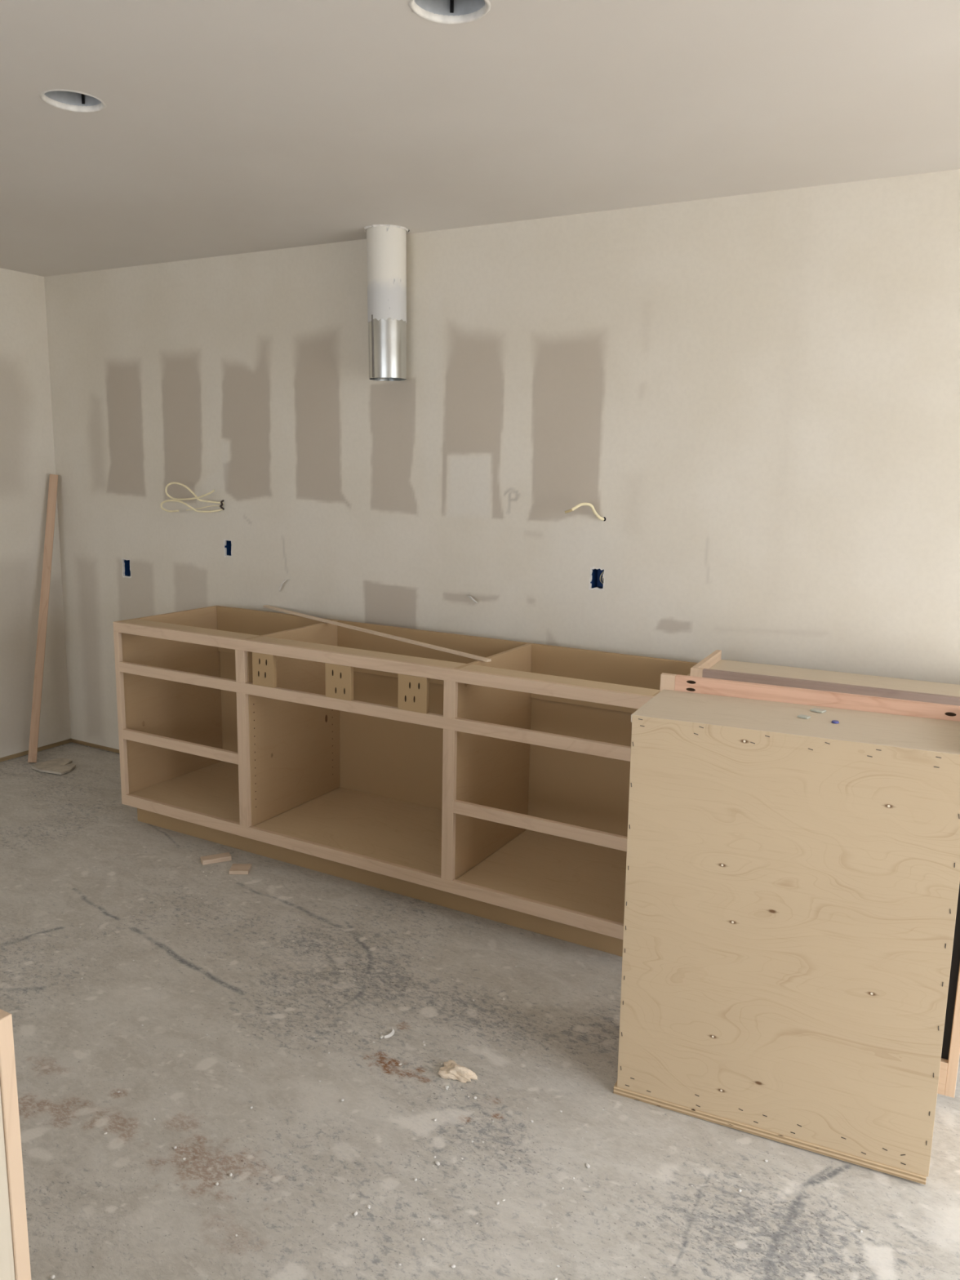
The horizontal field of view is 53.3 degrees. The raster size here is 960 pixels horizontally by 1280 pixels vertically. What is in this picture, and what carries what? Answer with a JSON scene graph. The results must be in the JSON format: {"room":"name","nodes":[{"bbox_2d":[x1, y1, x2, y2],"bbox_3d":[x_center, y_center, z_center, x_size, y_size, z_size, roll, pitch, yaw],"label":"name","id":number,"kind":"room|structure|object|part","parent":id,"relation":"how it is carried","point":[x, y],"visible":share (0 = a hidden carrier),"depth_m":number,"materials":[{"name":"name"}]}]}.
{"room":"unfinished kitchen","nodes":[
{"label":"unfinished kitchen","id":0,"kind":"room"},
{"bbox_2d":[0,267,71,757],"bbox_3d":[-3.726,-0.184,2.327,0.013,2.386,6.200,7,12,29],"label":"wall","id":1,"kind":"structure","parent":0,"point":[27,452],"depth_m":4.82,"materials":[{"name":"paint"}]},
{"bbox_2d":[0,738,71,762],"bbox_3d":[-3.788,0.984,2.574,0.087,0.050,6.220,7,12,29],"label":"trim","id":2,"kind":"structure","parent":1,"relation":"attached to","point":[69,740],"depth_m":5.05,"materials":[{"name":"brown wood"}]},
{"bbox_2d":[0,742,959,1279],"bbox_3d":[-1.104,1.346,1.031,6.320,0.001,6.340,7,12,29],"label":"floor","id":3,"kind":"structure","parent":0,"point":[69,845],"depth_m":2.32,"materials":[{"name":"concrete"}]},
{"bbox_2d":[0,1008,31,1279],"bbox_3d":[-1.123,0.869,1.200,0.950,0.876,0.580,7,12,29],"label":"base cabinet","id":4,"kind":"object","parent":3,"relation":"on","point":[15,1260],"visible":1,"depth_m":1.17,"materials":[{"name":"brown wood"}]},
{"bbox_3d":[-0.725,0.920,0.969,0.018,0.875,0.561,7,12,29],"label":"panel","id":5,"kind":"part","parent":4,"relation":"part of","materials":[{"name":"brown wood"}]},
{"bbox_2d":[27,474,57,762],"bbox_3d":[-2.225,-0.113,4.872,0.043,1.443,0.345,3,11,12],"label":"stick","id":6,"kind":"object","parent":3,"relation":"on","point":[53,479],"visible":1,"depth_m":4.86,"materials":[{"name":"beige wood"}]},
{"bbox_2d":[31,757,75,774],"bbox_3d":[-2.105,0.631,4.780,0.229,0.014,0.190,7,12,29],"label":"scrap","id":7,"kind":"object","parent":3,"relation":"on","point":[62,766],"visible":1,"depth_m":4.76,"materials":[{"name":"paper"}]},
{"bbox_2d":[200,852,231,865],"bbox_3d":[-1.024,0.848,3.713,0.110,0.018,0.044,-4,12,-26],"label":"wood offcut","id":8,"kind":"object","parent":3,"relation":"on","point":[222,857],"visible":1,"depth_m":3.70,"materials":[{"name":"beige wood"}]},
{"bbox_2d":[228,863,251,874],"bbox_3d":[-0.908,0.869,3.626,0.072,0.014,0.068,1,10,-2],"label":"wood offcut","id":9,"kind":"object","parent":3,"relation":"on","point":[236,868],"visible":1,"depth_m":3.61,"materials":[{"name":"beige wood"}]},
{"bbox_2d":[384,1026,395,1038],"bbox_3d":[-0.245,1.072,2.610,0.020,0.005,0.050,4,11,13],"label":"plaster curl","id":10,"kind":"object","parent":3,"relation":"on","point":[392,1033],"visible":1,"depth_m":2.60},
{"bbox_2d":[113,604,697,956],"bbox_3d":[-0.335,0.424,3.701,2.300,0.887,0.670,7,12,29],"label":"base cabinet","id":11,"kind":"object","parent":3,"relation":"on","point":[497,789],"depth_m":3.62,"materials":[{"name":"brown wood"}]},
{"bbox_3d":[-1.345,0.266,4.205,0.018,0.777,0.552,7,12,29],"label":"panel","id":12,"kind":"part","parent":11,"relation":"part of","materials":[{"name":"brown wood"}]},
{"bbox_3d":[-1.197,0.421,3.815,0.636,0.041,0.019,7,12,29],"label":"drawer rail","id":13,"kind":"part","parent":11,"relation":"part of","materials":[{"name":"brown wood"}]},
{"bbox_3d":[-1.053,0.653,4.104,0.670,0.018,0.552,7,12,29],"label":"panel","id":14,"kind":"part","parent":11,"relation":"part of","materials":[{"name":"brown wood"}]},
{"bbox_3d":[-0.501,0.788,3.479,2.300,0.045,0.019,7,12,29],"label":"rail","id":15,"kind":"part","parent":11,"relation":"part of","materials":[{"name":"brown wood"}]},
{"bbox_3d":[-0.495,0.227,3.380,2.234,0.041,0.019,7,12,29],"label":"rail","id":16,"kind":"part","parent":11,"relation":"part of","materials":[{"name":"brown wood"}]},
{"bbox_3d":[-0.473,-0.042,3.793,0.021,0.009,1.514,-8,14,-41],"label":"lath strip","id":17,"kind":"part","parent":11,"relation":"part of","materials":[{"name":"beige wood"}]},
{"bbox_3d":[-0.486,0.066,3.348,2.300,0.041,0.019,7,12,29],"label":"rail","id":18,"kind":"part","parent":11,"relation":"part of","materials":[{"name":"brown wood"}]},
{"bbox_3d":[-0.356,0.737,3.720,0.895,0.018,0.552,7,12,29],"label":"panel","id":19,"kind":"part","parent":11,"relation":"part of","materials":[{"name":"brown wood"}]},
{"bbox_3d":[-0.217,0.369,3.903,2.296,0.826,0.006,7,12,29],"label":"panel","id":20,"kind":"part","parent":11,"relation":"part of","materials":[{"name":"brown wood"}]},
{"bbox_3d":[0.193,0.590,3.049,0.639,0.041,0.019,7,12,29],"label":"drawer rail","id":21,"kind":"part","parent":11,"relation":"part of","materials":[{"name":"brown wood"}]},
{"bbox_3d":[0.337,0.821,3.339,0.659,0.018,0.552,7,12,29],"label":"panel","id":22,"kind":"part","parent":11,"relation":"part of","materials":[{"name":"brown wood"}]},
{"bbox_2d":[438,1059,477,1083],"bbox_3d":[-0.057,1.095,2.437,0.108,0.033,0.060,6,12,26],"label":"lump","id":23,"kind":"object","parent":3,"relation":"on","point":[451,1070],"visible":1,"depth_m":2.42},
{"bbox_2d":[613,672,959,1184],"bbox_3d":[0.751,0.639,2.278,0.789,1.011,0.322,5,11,25],"label":"upper cabinet","id":24,"kind":"object","parent":3,"relation":"on","point":[790,975],"depth_m":2.15,"materials":[{"name":"brown wood"}]},
{"bbox_3d":[0.715,1.127,2.365,0.708,0.018,0.296,5,11,25],"label":"panel","id":25,"kind":"part","parent":24,"relation":"part of","materials":[{"name":"brown wood"}]},
{"bbox_3d":[0.731,0.189,2.198,0.707,0.018,0.292,5,11,25],"label":"panel","id":26,"kind":"part","parent":24,"relation":"part of","materials":[{"name":"brown wood"}]},
{"bbox_2d":[797,714,810,719],"bbox_3d":[0.746,0.177,2.203,0.018,0.004,0.024,-9,14,-44],"label":"chip","id":27,"kind":"object","parent":24,"relation":"on","point":[806,717],"visible":1,"depth_m":2.20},
{"bbox_3d":[0.822,0.149,2.322,0.703,0.051,0.018,6,11,25],"label":"rail","id":28,"kind":"part","parent":24,"relation":"part of","materials":[{"name":"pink wood"}]},
{"bbox_2d":[809,707,826,713],"bbox_3d":[0.800,0.167,2.263,0.022,0.004,0.030,-9,14,-44],"label":"chip","id":29,"kind":"object","parent":24,"relation":"on","point":[815,709],"visible":1,"depth_m":2.26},
{"bbox_3d":[0.803,0.185,2.161,0.017,0.004,0.017,6,11,25],"label":"plastic cap","id":30,"kind":"part","parent":24,"relation":"part of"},
{"bbox_3d":[0.811,1.032,2.480,0.719,0.086,0.018,6,11,25],"label":"rail","id":31,"kind":"part","parent":24,"relation":"part of","materials":[{"name":"brown wood"}]},
{"bbox_2d":[689,649,959,706],"bbox_3d":[1.132,0.561,2.997,0.920,0.928,0.355,6,11,26],"label":"upper cabinet","id":32,"kind":"object","parent":3,"relation":"on","point":[712,666],"visible":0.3,"depth_m":2.92,"materials":[{"name":"brown wood"}]},
{"bbox_3d":[0.732,0.516,3.202,0.018,0.928,0.336,6,11,26],"label":"panel","id":33,"kind":"part","parent":32,"relation":"part of","materials":[{"name":"brown wood"}]},
{"bbox_3d":[1.066,0.167,2.772,0.844,0.075,0.019,6,11,26],"label":"rail","id":34,"kind":"part","parent":32,"relation":"part of","materials":[{"name":"brown wood"}]},
{"bbox_3d":[1.144,0.144,2.929,0.884,0.018,0.335,6,11,26],"label":"panel","id":35,"kind":"part","parent":32,"relation":"part of","materials":[{"name":"brown wood"}]},
{"bbox_2d":[0,0,959,276],"bbox_3d":[-1.039,-1.035,0.646,6.100,0.001,6.200,7,12,29],"label":"ceiling","id":36,"kind":"structure","parent":0,"point":[225,127],"depth_m":2.42,"materials":[{"name":"white paint"}]},
{"bbox_2d":[40,88,106,112],"bbox_3d":[-1.023,-1.419,2.397,0.153,0.133,0.153,7,12,29],"label":"can","id":37,"kind":"object","parent":36,"relation":"attached to","point":[72,100],"visible":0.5,"depth_m":2.46,"materials":[{"name":"white metal"}]},
{"bbox_2d":[364,224,408,381],"bbox_3d":[-0.361,-1.308,3.716,0.174,0.579,0.175,6,11,29],"label":"vent duct","id":38,"kind":"object","parent":36,"relation":"hanging from","point":[386,244],"visible":0.88,"depth_m":3.66,"materials":[{"name":"silver metal"}]},
{"bbox_2d":[408,0,490,24],"bbox_3d":[-0.058,-1.300,1.854,0.160,0.133,0.160,7,12,29],"label":"can","id":39,"kind":"object","parent":36,"relation":"attached to","point":[442,11],"visible":1,"depth_m":1.93,"materials":[{"name":"white metal"}]},
{"bbox_2d":[44,168,959,749],"bbox_3d":[0.452,-0.302,3.514,6.100,2.412,0.050,7,12,29],"label":"wall","id":40,"kind":"structure","parent":0,"point":[756,396],"depth_m":3.54,"materials":[{"name":"paint"}]},
{"bbox_2d":[71,738,119,753],"bbox_3d":[0.440,0.847,3.797,6.150,0.050,0.087,7,12,29],"label":"trim","id":41,"kind":"structure","parent":40,"relation":"attached to","point":[73,740],"depth_m":5.13,"materials":[{"name":"brown wood"}]},
{"bbox_2d":[124,560,130,576],"bbox_3d":[-1.754,-0.365,4.815,0.055,0.089,0.061,7,12,29],"label":"electrical box","id":42,"kind":"object","parent":40,"relation":"attached to","point":[127,572],"visible":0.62,"depth_m":4.83,"materials":[{"name":"blue plastic"}]},
{"bbox_2d":[160,481,224,512],"bbox_3d":[-1.325,-0.657,4.412,0.316,0.140,0.108,5,11,20],"label":"electrical cable","id":43,"kind":"object","parent":40,"relation":"attached to","point":[175,500],"visible":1,"depth_m":4.39,"materials":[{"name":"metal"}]},
{"bbox_2d":[224,540,231,555],"bbox_3d":[-1.152,-0.430,4.460,0.043,0.075,0.061,7,12,29],"label":"electrical box","id":44,"kind":"object","parent":40,"relation":"attached to","point":[228,546],"visible":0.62,"depth_m":4.46,"materials":[{"name":"blue plastic"}]},
{"bbox_2d":[564,502,605,521],"bbox_3d":[0.388,-0.464,3.469,0.163,0.068,0.042,-2,11,-17],"label":"electrical cable","id":45,"kind":"object","parent":40,"relation":"attached to","point":[591,505],"visible":1,"depth_m":3.46,"materials":[{"name":"beige plastic"}]},
{"bbox_2d":[590,568,604,588],"bbox_3d":[0.450,-0.232,3.578,0.053,0.077,0.061,7,12,29],"label":"electrical box","id":46,"kind":"object","parent":40,"relation":"attached to","point":[597,575],"visible":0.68,"depth_m":3.60,"materials":[{"name":"blue plastic"}]}
]}

